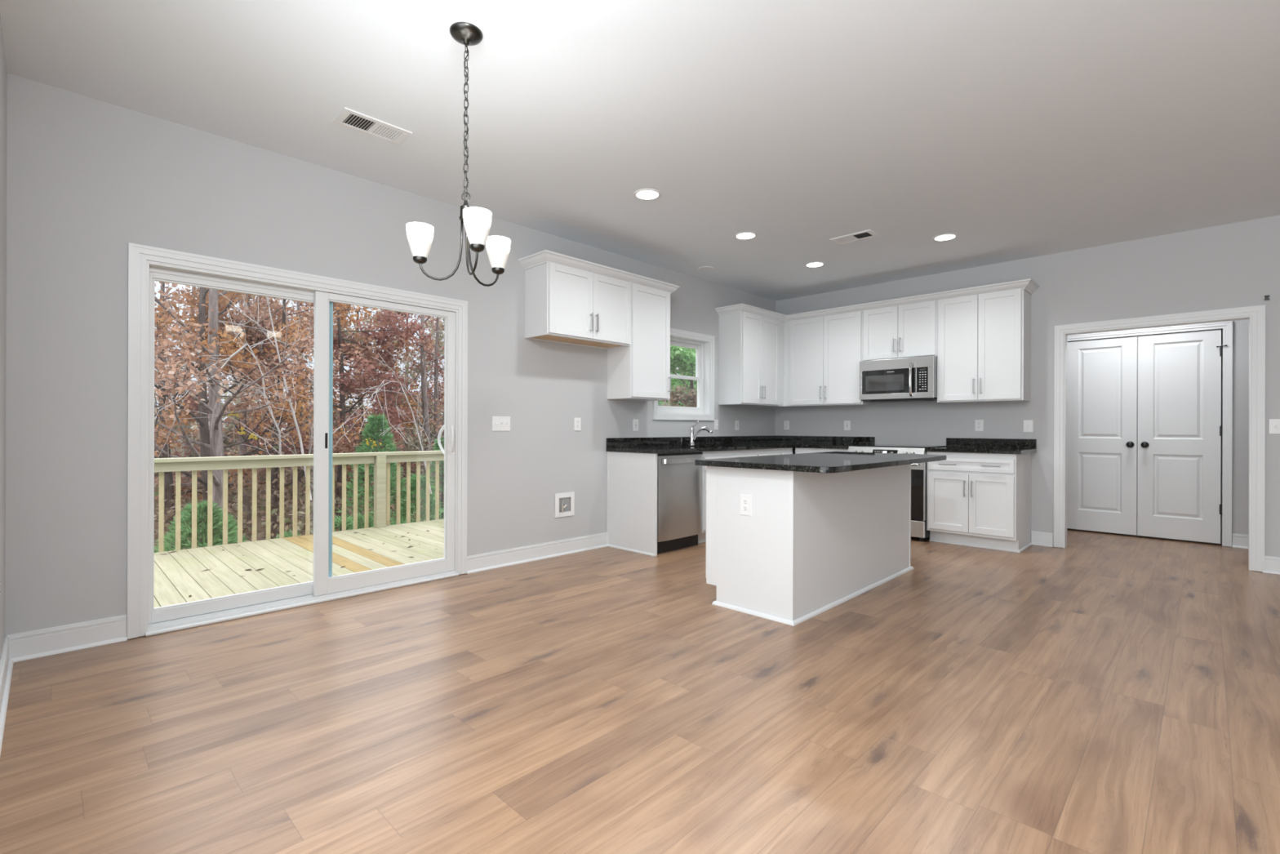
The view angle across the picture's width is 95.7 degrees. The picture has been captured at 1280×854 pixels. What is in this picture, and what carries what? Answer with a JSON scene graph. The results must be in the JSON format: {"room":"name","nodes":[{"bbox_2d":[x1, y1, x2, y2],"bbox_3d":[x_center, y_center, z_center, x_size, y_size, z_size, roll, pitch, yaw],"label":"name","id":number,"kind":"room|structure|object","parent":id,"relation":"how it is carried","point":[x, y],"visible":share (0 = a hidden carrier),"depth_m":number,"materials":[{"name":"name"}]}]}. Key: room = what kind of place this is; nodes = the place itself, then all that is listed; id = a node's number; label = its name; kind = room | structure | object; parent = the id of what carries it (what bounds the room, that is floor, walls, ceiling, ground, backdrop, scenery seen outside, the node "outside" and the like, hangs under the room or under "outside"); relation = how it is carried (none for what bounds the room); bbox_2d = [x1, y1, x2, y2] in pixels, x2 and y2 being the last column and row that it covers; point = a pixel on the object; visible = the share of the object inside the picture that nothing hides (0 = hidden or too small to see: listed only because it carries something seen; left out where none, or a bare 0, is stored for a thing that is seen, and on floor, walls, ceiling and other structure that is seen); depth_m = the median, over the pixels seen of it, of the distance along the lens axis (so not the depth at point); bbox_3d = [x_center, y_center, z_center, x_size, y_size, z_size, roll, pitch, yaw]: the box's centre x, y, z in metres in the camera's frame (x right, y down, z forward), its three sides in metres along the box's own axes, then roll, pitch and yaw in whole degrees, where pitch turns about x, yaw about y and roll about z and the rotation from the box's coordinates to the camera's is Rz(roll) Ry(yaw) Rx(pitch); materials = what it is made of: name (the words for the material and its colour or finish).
{"room":"kitchen","nodes":[
{"label":"kitchen","id":0,"kind":"room"},
{"bbox_2d":[0,15,7,659],"bbox_3d":[0.263,-0.267,-0.529,9.100,2.743,0.120,0,0,44],"label":"wall","id":1,"kind":"structure","parent":0,"point":[3,74],"depth_m":2.50,"materials":[{"name":"grey paint"}]},
{"bbox_2d":[0,635,13,755],"bbox_3d":[0.275,1.040,-0.441,9.000,0.128,0.028,0,0,44],"label":"baseboard","id":2,"kind":"structure","parent":1,"relation":"attached to","point":[6,664],"depth_m":2.37,"materials":[{"name":"white paint"}]},
{"bbox_2d":[4,73,775,636],"bbox_3d":[-0.678,-0.120,5.132,0.160,3.043,7.020,0,0,44],"label":"wall","id":3,"kind":"structure","parent":0,"point":[87,178],"depth_m":3.20,"materials":[{"name":"grey paint"}]},
{"bbox_2d":[7,614,127,662],"bbox_3d":[-2.794,1.031,2.837,0.028,0.128,0.424,0,0,44],"label":"baseboard","id":4,"kind":"structure","parent":3,"relation":"attached to","point":[24,646],"depth_m":2.83,"materials":[{"name":"white paint"}]},
{"bbox_2d":[126,242,467,639],"bbox_3d":[-1.975,0.071,3.678,0.019,2.044,1.918,0,0,44],"label":"trim","id":5,"kind":"structure","parent":3,"relation":"attached to","point":[139,255],"depth_m":3.04,"materials":[{"name":"white paint"}]},
{"bbox_2d":[145,260,458,636],"bbox_3d":[-2.026,0.111,3.728,0.196,1.980,1.774,0,0,44],"label":"door","id":6,"kind":"structure","parent":3,"relation":"in","point":[325,587],"depth_m":3.66,"materials":[{"name":"white plastic"}]},
{"bbox_2d":[492,416,510,431],"bbox_3d":[-1.093,-0.030,4.579,0.018,0.115,0.165,0,0,44],"label":"light switch","id":7,"kind":"object","parent":3,"relation":"attached to","point":[499,423],"visible":1,"depth_m":4.58,"materials":[{"name":"white plastic"}]},
{"bbox_2d":[466,532,608,573],"bbox_3d":[-0.801,1.037,4.876,0.028,0.128,1.439,0,0,44],"label":"baseboard","id":8,"kind":"structure","parent":3,"relation":"attached to","point":[500,558],"depth_m":4.79,"materials":[{"name":"white paint"}]},
{"bbox_2d":[555,491,574,517],"bbox_3d":[-0.647,0.670,5.031,0.028,0.206,0.212,0,0,44],"label":"water supply box","id":9,"kind":"object","parent":3,"relation":"attached to","point":[564,502],"visible":1,"depth_m":5.04,"materials":[{"name":"white plastic"}]},
{"bbox_2d":[573,417,581,431],"bbox_3d":[-0.554,-0.029,5.138,0.008,0.115,0.076,0,0,44],"label":"wall outlet","id":10,"kind":"object","parent":3,"relation":"attached to","point":[577,421],"visible":1,"depth_m":5.13,"materials":[{"name":"white plastic"}]},
{"bbox_2d":[524,262,631,349],"bbox_3d":[-0.496,-1.016,4.943,0.356,0.575,0.915,0,0,44],"label":"upper cabinet","id":11,"kind":"object","parent":3,"relation":"attached to","point":[564,304],"visible":1,"depth_m":4.75,"materials":[{"name":"white paint"}]},
{"bbox_2d":[517,249,679,293],"bbox_3d":[-0.303,-1.322,5.129,0.370,0.074,1.583,0,0,44],"label":"crown molding","id":12,"kind":"structure","parent":11,"relation":"attached to","point":[544,256],"depth_m":4.79,"materials":[{"name":"white paint"}]},
{"bbox_2d":[632,418,638,431],"bbox_3d":[-0.042,-0.024,5.661,0.009,0.115,0.076,0,0,44],"label":"wall outlet","id":13,"kind":"object","parent":3,"relation":"attached to","point":[635,421],"visible":1,"depth_m":5.65,"materials":[{"name":"white plastic"}]},
{"bbox_2d":[607,283,671,400],"bbox_3d":[0.010,-0.782,5.462,0.356,1.039,0.533,0,0,44],"label":"upper cabinet","id":14,"kind":"object","parent":3,"relation":"attached to","point":[640,371],"visible":0.94,"depth_m":5.34,"materials":[{"name":"white paint"}]},
{"bbox_2d":[653,328,714,420],"bbox_3d":[0.486,-0.555,6.192,0.019,0.952,0.998,0,0,44],"label":"trim","id":15,"kind":"structure","parent":3,"relation":"attached to","point":[656,415],"depth_m":6.32,"materials":[{"name":"white paint"}]},
{"bbox_2d":[657,334,710,414],"bbox_3d":[0.423,-0.555,6.254,0.164,0.820,0.866,0,0,44],"label":"window","id":16,"kind":"structure","parent":3,"relation":"in","point":[702,348],"depth_m":6.51,"materials":[{"name":"white paint"}]},
{"bbox_2d":[606,435,875,448],"bbox_3d":[1.179,0.148,5.990,1.293,0.091,2.951,0,0,44],"label":"backsplash","id":17,"kind":"structure","parent":3,"relation":"attached to","point":[663,441],"depth_m":6.65,"materials":[{"name":"black stone"}]},
{"bbox_2d":[718,311,783,406],"bbox_3d":[1.346,-0.778,6.827,0.356,1.039,0.916,0,0,44],"label":"upper cabinet","id":18,"kind":"object","parent":3,"relation":"attached to","point":[751,345],"visible":1,"depth_m":6.59,"materials":[{"name":"white paint"}]},
{"bbox_2d":[715,278,1039,322],"bbox_3d":[2.311,-1.314,6.025,2.986,0.074,0.983,0,0,37],"label":"crown molding","id":19,"kind":"structure","parent":18,"relation":"attached to","point":[1028,285],"depth_m":6.15,"materials":[{"name":"white paint"}]},
{"bbox_2d":[0,528,1279,853],"bbox_3d":[3.076,1.173,2.352,9.100,0.120,8.300,0,0,44],"label":"floor","id":20,"kind":"structure","parent":0,"point":[1100,692],"depth_m":2.17,"materials":[{"name":"brown wood"}]},
{"bbox_2d":[607,451,657,555],"bbox_3d":[-0.083,0.663,5.187,0.614,0.880,0.034,0,0,44],"label":"end panel","id":21,"kind":"object","parent":20,"relation":"on","point":[632,477],"visible":0.99,"depth_m":5.17,"materials":[{"name":"white paint"}]},
{"bbox_2d":[657,451,703,553],"bbox_3d":[0.185,0.665,5.388,0.660,0.878,0.620,0,0,44],"label":"dishwasher","id":22,"kind":"object","parent":20,"relation":"on","point":[679,481],"visible":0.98,"depth_m":5.16,"materials":[{"name":"silver metal"}]},
{"bbox_2d":[697,448,757,543],"bbox_3d":[0.707,0.666,5.961,0.661,0.880,0.911,0,0,44],"label":"base cabinet","id":23,"kind":"object","parent":20,"relation":"on","point":[735,453],"visible":0.17,"depth_m":5.56,"materials":[{"name":"white paint"}]},
{"bbox_2d":[606,435,875,453],"bbox_3d":[1.179,0.164,5.990,1.293,0.124,2.951,0,0,44],"label":"countertop","id":24,"kind":"structure","parent":23,"relation":"on","point":[663,444],"depth_m":6.28,"materials":[{"name":"black stone"}]},
{"bbox_2d":[688,420,712,445],"bbox_3d":[0.640,0.060,6.087,0.281,0.264,0.060,0,0,37],"label":"faucet","id":25,"kind":"object","parent":24,"relation":"on","point":[692,437],"visible":1,"depth_m":6.13,"materials":[{"name":"silver metal"}]},
{"bbox_2d":[756,448,780,456],"bbox_3d":[1.186,0.667,6.450,0.661,0.880,0.457,0,0,44],"label":"base cabinet","id":26,"kind":"object","parent":20,"relation":"on","point":[771,451],"visible":0.13,"depth_m":6.25,"materials":[{"name":"white paint"}]},
{"bbox_2d":[779,447,792,454],"bbox_3d":[1.445,0.668,6.715,0.661,0.880,0.281,0,0,44],"label":"base cabinet","id":27,"kind":"object","parent":20,"relation":"on","point":[782,451],"visible":0.12,"depth_m":6.50,"materials":[{"name":"white paint"}]},
{"bbox_2d":[706,463,913,626],"bbox_3d":[1.262,0.675,4.127,0.679,0.866,1.850,0,0,44],"label":"kitchen island","id":28,"kind":"object","parent":20,"relation":"on","point":[811,544],"visible":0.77,"depth_m":3.54,"materials":[{"name":"white paint"}]},
{"bbox_2d":[739,494,751,515],"bbox_3d":[0.633,0.465,3.471,0.083,0.122,0.008,0,0,44],"label":"wall outlet","id":29,"kind":"object","parent":28,"relation":"attached to","point":[745,500],"visible":1,"depth_m":3.47,"materials":[{"name":"white plastic"}]},
{"bbox_2d":[694,451,946,472],"bbox_3d":[1.343,0.223,4.018,0.908,0.034,1.939,0,0,44],"label":"island countertop","id":30,"kind":"structure","parent":28,"relation":"on","point":[829,461],"depth_m":3.62,"materials":[{"name":"black stone"}]},
{"bbox_2d":[795,447,848,453],"bbox_3d":[2.198,0.671,6.593,0.649,0.880,0.661,0,0,44],"label":"base cabinet","id":31,"kind":"object","parent":20,"relation":"on","point":[797,450],"visible":0.05,"depth_m":6.46,"materials":[{"name":"white paint"}]},
{"bbox_2d":[848,444,946,541],"bbox_3d":[2.684,0.650,6.077,0.767,0.924,0.701,0,0,44],"label":"range","id":32,"kind":"object","parent":20,"relation":"on","point":[918,471],"visible":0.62,"depth_m":5.66,"materials":[{"name":"silver metal"}]},
{"bbox_2d":[848,444,946,448],"bbox_3d":[2.710,0.193,6.102,0.767,0.008,0.630,0,0,44],"label":"cooktop","id":33,"kind":"object","parent":32,"relation":"in","point":[864,446],"depth_m":5.97,"materials":[{"name":"black glass"}]},
{"bbox_2d":[926,451,1031,552],"bbox_3d":[3.250,0.674,5.565,0.757,0.880,0.661,0,0,44],"label":"base cabinet","id":34,"kind":"object","parent":20,"relation":"on","point":[975,500],"visible":0.94,"depth_m":5.34,"materials":[{"name":"white paint"}]},
{"bbox_2d":[925,437,1036,453],"bbox_3d":[3.268,0.171,5.561,0.788,0.124,0.643,0,0,44],"label":"countertop","id":35,"kind":"structure","parent":34,"relation":"on","point":[999,446],"depth_m":5.62,"materials":[{"name":"black stone"}]},
{"bbox_2d":[0,0,1279,301],"bbox_3d":[3.063,-1.675,2.444,9.260,0.108,8.400,0,0,44],"label":"ceiling","id":36,"kind":"structure","parent":0,"point":[1016,130],"depth_m":2.98,"materials":[{"name":"white paint"}]},
{"bbox_2d":[331,106,412,145],"bbox_3d":[-1.461,-1.640,3.168,0.196,0.008,0.355,0,0,44],"label":"ceiling vent","id":37,"kind":"object","parent":36,"relation":"in","point":[347,117],"visible":1,"depth_m":3.16,"materials":[{"name":"white plastic"}]},
{"bbox_2d":[405,22,511,286],"bbox_3d":[-0.690,-1.126,2.415,0.428,1.031,0.426,0,0,44],"label":"chandelier","id":38,"kind":"object","parent":36,"relation":"hanging from","point":[477,221],"visible":1,"depth_m":2.39,"materials":[{"name":"white glass"}]},
{"bbox_2d":[633,188,661,200],"bbox_3d":[0.052,-1.636,4.077,0.196,0.007,0.196,0,0,44],"label":"recessed light","id":39,"kind":"object","parent":36,"relation":"in","point":[646,194],"visible":1,"depth_m":4.07,"materials":[{"name":"white plastic"}]},
{"bbox_2d":[733,231,757,239],"bbox_3d":[0.902,-1.633,4.946,0.196,0.007,0.196,0,0,44],"label":"recessed light","id":40,"kind":"object","parent":36,"relation":"in","point":[744,235],"visible":1,"depth_m":4.93,"materials":[{"name":"white plastic"}]},
{"bbox_2d":[804,262,825,267],"bbox_3d":[1.753,-1.630,5.810,0.196,0.007,0.196,0,0,44],"label":"recessed light","id":41,"kind":"object","parent":36,"relation":"in","point":[811,264],"visible":1,"depth_m":5.81,"materials":[{"name":"white plastic"}]},
{"bbox_2d":[829,229,879,244],"bbox_3d":[1.839,-1.629,4.969,0.355,0.008,0.196,0,0,44],"label":"ceiling vent","id":42,"kind":"object","parent":36,"relation":"in","point":[868,233],"visible":1,"depth_m":4.96,"materials":[{"name":"white plastic"}]},
{"bbox_2d":[932,233,958,241],"bbox_3d":[2.616,-1.627,4.969,0.196,0.007,0.196,0,0,44],"label":"recessed light","id":43,"kind":"object","parent":36,"relation":"in","point":[946,237],"visible":1,"depth_m":4.96,"materials":[{"name":"white plastic"}]},
{"bbox_2d":[775,215,1279,571],"bbox_3d":[5.045,-0.252,4.362,9.100,2.743,0.120,0,0,44],"label":"wall","id":44,"kind":"structure","parent":0,"point":[1237,264],"depth_m":5.34,"materials":[{"name":"grey paint"}]},
{"bbox_2d":[763,311,874,407],"bbox_3d":[2.089,-0.775,6.918,1.271,1.039,0.356,0,0,44],"label":"upper cabinet","id":45,"kind":"object","parent":44,"relation":"attached to","point":[823,355],"visible":0.79,"depth_m":6.68,"materials":[{"name":"white paint"}]},
{"bbox_2d":[844,420,850,430],"bbox_3d":[2.438,-0.025,6.819,0.076,0.115,0.009,0,0,44],"label":"wall outlet","id":46,"kind":"object","parent":44,"relation":"attached to","point":[846,423],"visible":1,"depth_m":6.82,"materials":[{"name":"white plastic"}]},
{"bbox_2d":[862,300,937,361],"bbox_3d":[2.816,-1.006,6.208,0.758,0.572,0.356,0,0,44],"label":"upper cabinet","id":47,"kind":"object","parent":44,"relation":"attached to","point":[905,331],"visible":0.91,"depth_m":6.08,"materials":[{"name":"white paint"}]},
{"bbox_2d":[859,355,937,402],"bbox_3d":[2.779,-0.500,6.170,0.753,0.434,0.455,0,0,44],"label":"microwave","id":48,"kind":"object","parent":47,"relation":"attached to","point":[907,379],"visible":1,"depth_m":6.03,"materials":[{"name":"silver metal"}]},
{"bbox_2d":[974,419,983,431],"bbox_3d":[3.426,-0.020,5.853,0.076,0.115,0.008,0,0,44],"label":"wall outlet","id":49,"kind":"object","parent":44,"relation":"attached to","point":[979,424],"visible":1,"depth_m":5.85,"materials":[{"name":"white plastic"}]},
{"bbox_2d":[937,288,1031,403],"bbox_3d":[3.353,-0.771,5.682,0.741,1.039,0.356,0,0,44],"label":"upper cabinet","id":50,"kind":"object","parent":44,"relation":"attached to","point":[984,340],"visible":0.99,"depth_m":5.54,"materials":[{"name":"white paint"}]},
{"bbox_2d":[946,437,1036,448],"bbox_3d":[3.486,0.155,5.784,0.788,0.091,0.020,0,0,44],"label":"backsplash","id":51,"kind":"structure","parent":44,"relation":"attached to","point":[950,442],"depth_m":5.75,"materials":[{"name":"black stone"}]},
{"bbox_2d":[1023,419,1032,431],"bbox_3d":[3.721,-0.015,5.557,0.078,0.115,0.018,0,0,44],"label":"light switch","id":52,"kind":"object","parent":44,"relation":"attached to","point":[1028,424],"visible":1,"depth_m":5.56,"materials":[{"name":"white plastic"}]},
{"bbox_2d":[1031,530,1053,546],"bbox_3d":[3.797,1.052,5.474,0.171,0.128,0.028,0,0,44],"label":"baseboard","id":53,"kind":"structure","parent":44,"relation":"attached to","point":[1037,538],"depth_m":5.47,"materials":[{"name":"white paint"}]},
{"bbox_2d":[1053,304,1265,571],"bbox_3d":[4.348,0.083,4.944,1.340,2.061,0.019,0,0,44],"label":"trim","id":54,"kind":"structure","parent":44,"relation":"attached to","point":[1258,312],"depth_m":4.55,"materials":[{"name":"white paint"}]},
{"bbox_2d":[1262,555,1279,574],"bbox_3d":[6.492,1.060,2.839,4.697,0.128,0.028,0,0,44],"label":"baseboard","id":55,"kind":"structure","parent":44,"relation":"attached to","point":[1272,564],"depth_m":4.45,"materials":[{"name":"white paint"}]},
{"bbox_2d":[1268,418,1279,434],"bbox_3d":[4.885,-0.008,4.420,0.118,0.115,0.018,0,0,44],"label":"light switch","id":56,"kind":"object","parent":44,"relation":"attached to","point":[1273,424],"visible":1,"depth_m":4.44,"materials":[{"name":"white plastic"}]},
{"bbox_2d":[1067,319,1248,546],"bbox_3d":[5.084,-0.252,5.274,4.320,2.743,1.240,0,0,44],"label":"wall","id":57,"kind":"structure","parent":0,"point":[1240,428],"depth_m":5.41,"materials":[{"name":"grey paint"}]},
{"bbox_2d":[1066,336,1137,535],"bbox_3d":[4.841,0.084,6.118,0.615,2.030,0.112,0,0,44],"label":"door","id":58,"kind":"structure","parent":57,"relation":"in","point":[1102,471],"depth_m":6.10,"materials":[{"name":"white paint"}]},
{"bbox_2d":[1067,320,1232,546],"bbox_3d":[5.067,0.057,5.907,1.356,2.118,0.019,0,0,44],"label":"trim","id":59,"kind":"structure","parent":57,"relation":"attached to","point":[1227,326],"depth_m":5.46,"materials":[{"name":"white paint"}]},
{"bbox_2d":[1137,329,1226,543],"bbox_3d":[5.293,0.086,5.676,0.640,2.030,0.112,0,0,44],"label":"door","id":60,"kind":"structure","parent":57,"relation":"in","point":[1180,428],"depth_m":5.69,"materials":[{"name":"white paint"}]},
{"bbox_2d":[1232,533,1248,548],"bbox_3d":[6.167,1.059,4.821,1.733,0.128,0.028,0,0,44],"label":"baseboard","id":61,"kind":"structure","parent":57,"relation":"attached to","point":[1239,540],"depth_m":5.39,"materials":[{"name":"white paint"}]},
{"label":"outside","id":62,"kind":"structure","parent":0,"visible":0},
{"bbox_2d":[153,518,444,608],"bbox_3d":[-1.940,1.246,6.231,3.163,0.038,8.232,0,0,44],"label":"deck","id":63,"kind":"object","parent":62,"point":[179,575],"visible":0.28,"depth_m":5.34,"materials":[{"name":"brown wood"}]},
{"bbox_2d":[154,450,444,551],"bbox_3d":[-3.066,0.871,7.310,0.155,1.126,8.200,0,0,44],"label":"deck railing","id":64,"kind":"object","parent":63,"relation":"on","point":[381,461],"visible":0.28,"depth_m":6.51,"materials":[{"name":"brown wood"}]},
{"bbox_2d":[158,528,444,596],"bbox_3d":[-2.452,1.220,5.844,2.843,0.006,3.504,0,0,44],"label":"fallen leaves","id":65,"kind":"object","parent":63,"relation":"on","point":[367,529],"visible":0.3,"depth_m":5.55,"materials":[{"name":"brown plant"}]},
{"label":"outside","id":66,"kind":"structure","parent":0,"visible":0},
{"bbox_2d":[154,435,444,551],"bbox_3d":[-14.335,1.798,41.404,70.000,1.773,74.000,0,0,44],"label":"ground","id":67,"kind":"structure","parent":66,"point":[302,532],"depth_m":16.35,"materials":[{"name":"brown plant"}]},
{"bbox_2d":[154,498,246,552],"bbox_3d":[-6.389,1.865,8.396,1.674,1.726,1.674,0,0,44],"label":"pine sapling","id":68,"kind":"object","parent":67,"relation":"on","point":[202,509],"visible":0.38,"depth_m":8.24,"materials":[{"name":"green plant"}]},
{"bbox_2d":[154,344,284,457],"bbox_3d":[-6.604,-0.290,8.891,1.574,2.124,2.353,0,0,34],"label":"bare sapling","id":69,"kind":"object","parent":67,"relation":"on","point":[244,345],"visible":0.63,"depth_m":9.07,"materials":[{"name":"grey plant"}]},
{"bbox_2d":[198,511,247,546],"bbox_3d":[-6.821,2.026,9.344,1.010,1.427,1.078,0,0,-7],"label":"pine sapling","id":70,"kind":"object","parent":67,"relation":"on","point":[229,514],"visible":0.04,"depth_m":9.43,"materials":[{"name":"green plant"}]},
{"bbox_2d":[154,281,309,531],"bbox_3d":[-10.445,-1.159,12.760,4.995,7.518,4.441,0,0,-19],"label":"tree","id":71,"kind":"object","parent":67,"relation":"on","point":[168,477],"visible":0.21,"depth_m":12.44,"materials":[{"name":"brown plant"}]},
{"bbox_2d":[154,285,313,511],"bbox_3d":[-12.166,-1.694,16.282,5.777,8.445,4.907,0,0,-29],"label":"tree","id":72,"kind":"object","parent":67,"relation":"on","point":[225,442],"visible":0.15,"depth_m":16.23,"materials":[{"name":"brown plant"}]},
{"bbox_2d":[154,291,314,528],"bbox_3d":[-10.566,-1.019,14.459,4.537,7.337,5.960,0,0,-40],"label":"tree","id":73,"kind":"object","parent":67,"relation":"on","point":[279,315],"visible":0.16,"depth_m":14.25,"materials":[{"name":"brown plant"}]},
{"bbox_2d":[171,308,301,468],"bbox_3d":[-6.522,-0.396,9.410,1.767,3.185,2.432,0,0,-30],"label":"bare sapling","id":74,"kind":"object","parent":67,"relation":"on","point":[249,346],"visible":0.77,"depth_m":9.37,"materials":[{"name":"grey plant"}]},
{"bbox_2d":[154,280,365,511],"bbox_3d":[-7.007,-2.047,9.341,5.559,9.603,5.689,0,0,15],"label":"oak tree","id":75,"kind":"object","parent":67,"relation":"on","point":[216,442],"visible":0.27,"depth_m":8.85,"materials":[{"name":"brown plant"}]},
{"bbox_2d":[227,411,382,447],"bbox_3d":[-5.842,0.068,10.339,0.256,0.650,2.583,0,0,33],"label":"leaves","id":76,"kind":"object","parent":75,"relation":"attached to","point":[231,414],"visible":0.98,"depth_m":9.44,"materials":[{"name":"plant"}]},
{"bbox_2d":[154,287,378,505],"bbox_3d":[-7.761,-1.179,10.640,4.196,7.698,6.132,0,0,0],"label":"oak tree","id":77,"kind":"object","parent":67,"relation":"on","point":[204,433],"visible":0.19,"depth_m":10.94,"materials":[{"name":"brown plant"}]},
{"bbox_2d":[154,294,380,509],"bbox_3d":[-11.157,-1.374,17.146,3.468,7.892,6.550,0,0,26],"label":"tree","id":78,"kind":"object","parent":67,"relation":"on","point":[175,453],"visible":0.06,"depth_m":17.36,"materials":[{"name":"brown plant"}]},
{"bbox_2d":[205,293,341,500],"bbox_3d":[-5.687,-0.784,9.259,1.978,4.032,1.921,0,0,44],"label":"bare sapling","id":79,"kind":"object","parent":67,"relation":"on","point":[267,297],"visible":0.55,"depth_m":9.21,"materials":[{"name":"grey plant"}]},
{"bbox_2d":[206,298,391,538],"bbox_3d":[-7.683,-0.613,13.661,4.149,6.521,4.279,0,0,-41],"label":"tree","id":80,"kind":"object","parent":67,"relation":"on","point":[275,499],"visible":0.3,"depth_m":13.03,"materials":[{"name":"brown plant"}]},
{"bbox_2d":[154,347,443,507],"bbox_3d":[-7.971,-0.814,31.894,14.260,6.554,35.147,0,0,44],"label":"thicket","id":81,"kind":"object","parent":67,"relation":"on","point":[196,431],"visible":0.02,"depth_m":20.91,"materials":[{"name":"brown plant"}]},
{"bbox_2d":[154,369,443,502],"bbox_3d":[-7.991,-0.113,31.887,14.331,5.100,35.048,0,0,44],"label":"thicket","id":82,"kind":"object","parent":67,"relation":"on","point":[225,452],"visible":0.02,"depth_m":21.51,"materials":[{"name":"red plant"}]},
{"bbox_2d":[154,432,444,549],"bbox_3d":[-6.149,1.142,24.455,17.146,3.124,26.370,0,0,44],"label":"undergrowth","id":83,"kind":"object","parent":67,"relation":"on","point":[260,524],"visible":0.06,"depth_m":13.37,"materials":[{"name":"brown plant"}]},
{"bbox_2d":[154,320,444,502],"bbox_3d":[-7.970,-1.130,31.885,14.238,7.126,35.115,0,0,44],"label":"thicket","id":84,"kind":"object","parent":67,"relation":"on","point":[225,393],"visible":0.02,"depth_m":21.02,"materials":[{"name":"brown plant"}]},
{"bbox_2d":[231,303,431,528],"bbox_3d":[-7.164,-0.310,14.799,3.874,5.896,5.072,0,0,17],"label":"tree","id":85,"kind":"object","parent":67,"relation":"on","point":[344,384],"visible":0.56,"depth_m":14.42,"materials":[{"name":"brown plant"}]},
{"bbox_2d":[334,515,353,531],"bbox_3d":[-5.258,2.115,10.173,1.127,1.200,1.099,0,0,44],"label":"pine sapling","id":86,"kind":"object","parent":67,"relation":"on","point":[338,522],"visible":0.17,"depth_m":10.21,"materials":[{"name":"green plant"}]},
{"bbox_2d":[252,302,444,499],"bbox_3d":[-8.423,-0.969,18.446,4.674,7.221,6.152,0,0,0],"label":"tree","id":87,"kind":"object","parent":67,"relation":"on","point":[351,317],"visible":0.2,"depth_m":17.13,"materials":[{"name":"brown plant"}]},
{"bbox_2d":[351,510,373,528],"bbox_3d":[-5.174,2.112,10.701,1.083,1.153,1.009,0,0,44],"label":"pine sapling","id":88,"kind":"object","parent":67,"relation":"on","point":[360,521],"visible":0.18,"depth_m":10.72,"materials":[{"name":"green plant"}]},
{"bbox_2d":[297,309,444,513],"bbox_3d":[-7.293,-0.898,16.523,3.780,7.258,5.754,0,0,-13],"label":"tree","id":89,"kind":"object","parent":67,"relation":"on","point":[411,448],"visible":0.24,"depth_m":16.79,"materials":[{"name":"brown plant"}]},
{"bbox_2d":[337,413,413,527],"bbox_3d":[-5.429,1.168,11.941,1.573,2.997,1.507,0,0,27],"label":"pine sapling","id":90,"kind":"object","parent":67,"relation":"on","point":[373,428],"visible":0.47,"depth_m":11.83,"materials":[{"name":"green plant"}]},
{"bbox_2d":[333,347,444,493],"bbox_3d":[-4.838,-0.111,10.843,1.381,2.905,2.137,0,0,44],"label":"bare sapling","id":91,"kind":"object","parent":67,"relation":"on","point":[375,391],"visible":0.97,"depth_m":11.16,"materials":[{"name":"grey plant"}]},
{"bbox_2d":[333,305,444,484],"bbox_3d":[-8.991,-2.008,21.786,4.937,8.809,5.362,0,0,44],"label":"tree","id":92,"kind":"object","parent":67,"relation":"on","point":[398,313],"visible":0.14,"depth_m":22.21,"materials":[{"name":"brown plant"}]},
{"bbox_2d":[333,311,444,515],"bbox_3d":[-6.086,-1.165,17.345,5.394,7.701,5.774,0,0,44],"label":"tree","id":93,"kind":"object","parent":67,"relation":"on","point":[424,397],"visible":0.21,"depth_m":16.56,"materials":[{"name":"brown plant"}]},
{"bbox_2d":[360,314,444,501],"bbox_3d":[-6.453,-1.335,17.672,4.089,8.160,5.025,0,0,26],"label":"tree","id":94,"kind":"object","parent":67,"relation":"on","point":[436,420],"visible":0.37,"depth_m":17.27,"materials":[{"name":"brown plant"}]},
{"bbox_2d":[387,316,444,496],"bbox_3d":[-6.442,-1.359,20.026,3.966,7.932,5.823,0,0,-34],"label":"tree","id":95,"kind":"object","parent":67,"relation":"on","point":[442,333],"visible":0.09,"depth_m":19.97,"materials":[{"name":"grey plant"}]},
{"bbox_2d":[392,471,444,523],"bbox_3d":[-4.564,1.777,11.963,1.362,1.814,1.249,0,0,-1],"label":"pine sapling","id":96,"kind":"object","parent":67,"relation":"on","point":[413,479],"visible":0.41,"depth_m":11.85,"materials":[{"name":"green plant"}]},
{"bbox_2d":[421,436,444,519],"bbox_3d":[-4.675,1.409,13.787,1.023,2.553,1.097,0,0,-30],"label":"pine sapling","id":97,"kind":"object","parent":67,"relation":"on","point":[436,448],"visible":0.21,"depth_m":13.69,"materials":[{"name":"green plant"}]},
{"bbox_2d":[657,345,697,406],"bbox_3d":[1.381,-0.960,17.326,3.424,7.567,4.845,0,0,-28],"label":"leafy tree","id":98,"kind":"object","parent":67,"relation":"on","point":[680,357],"visible":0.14,"depth_m":16.00,"materials":[{"name":"green plant"}]},
{"bbox_2d":[657,381,697,407],"bbox_3d":[1.344,0.822,14.909,2.731,3.926,3.621,0,0,8],"label":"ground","id":99,"kind":"structure","parent":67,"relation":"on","point":[673,397],"depth_m":14.10,"materials":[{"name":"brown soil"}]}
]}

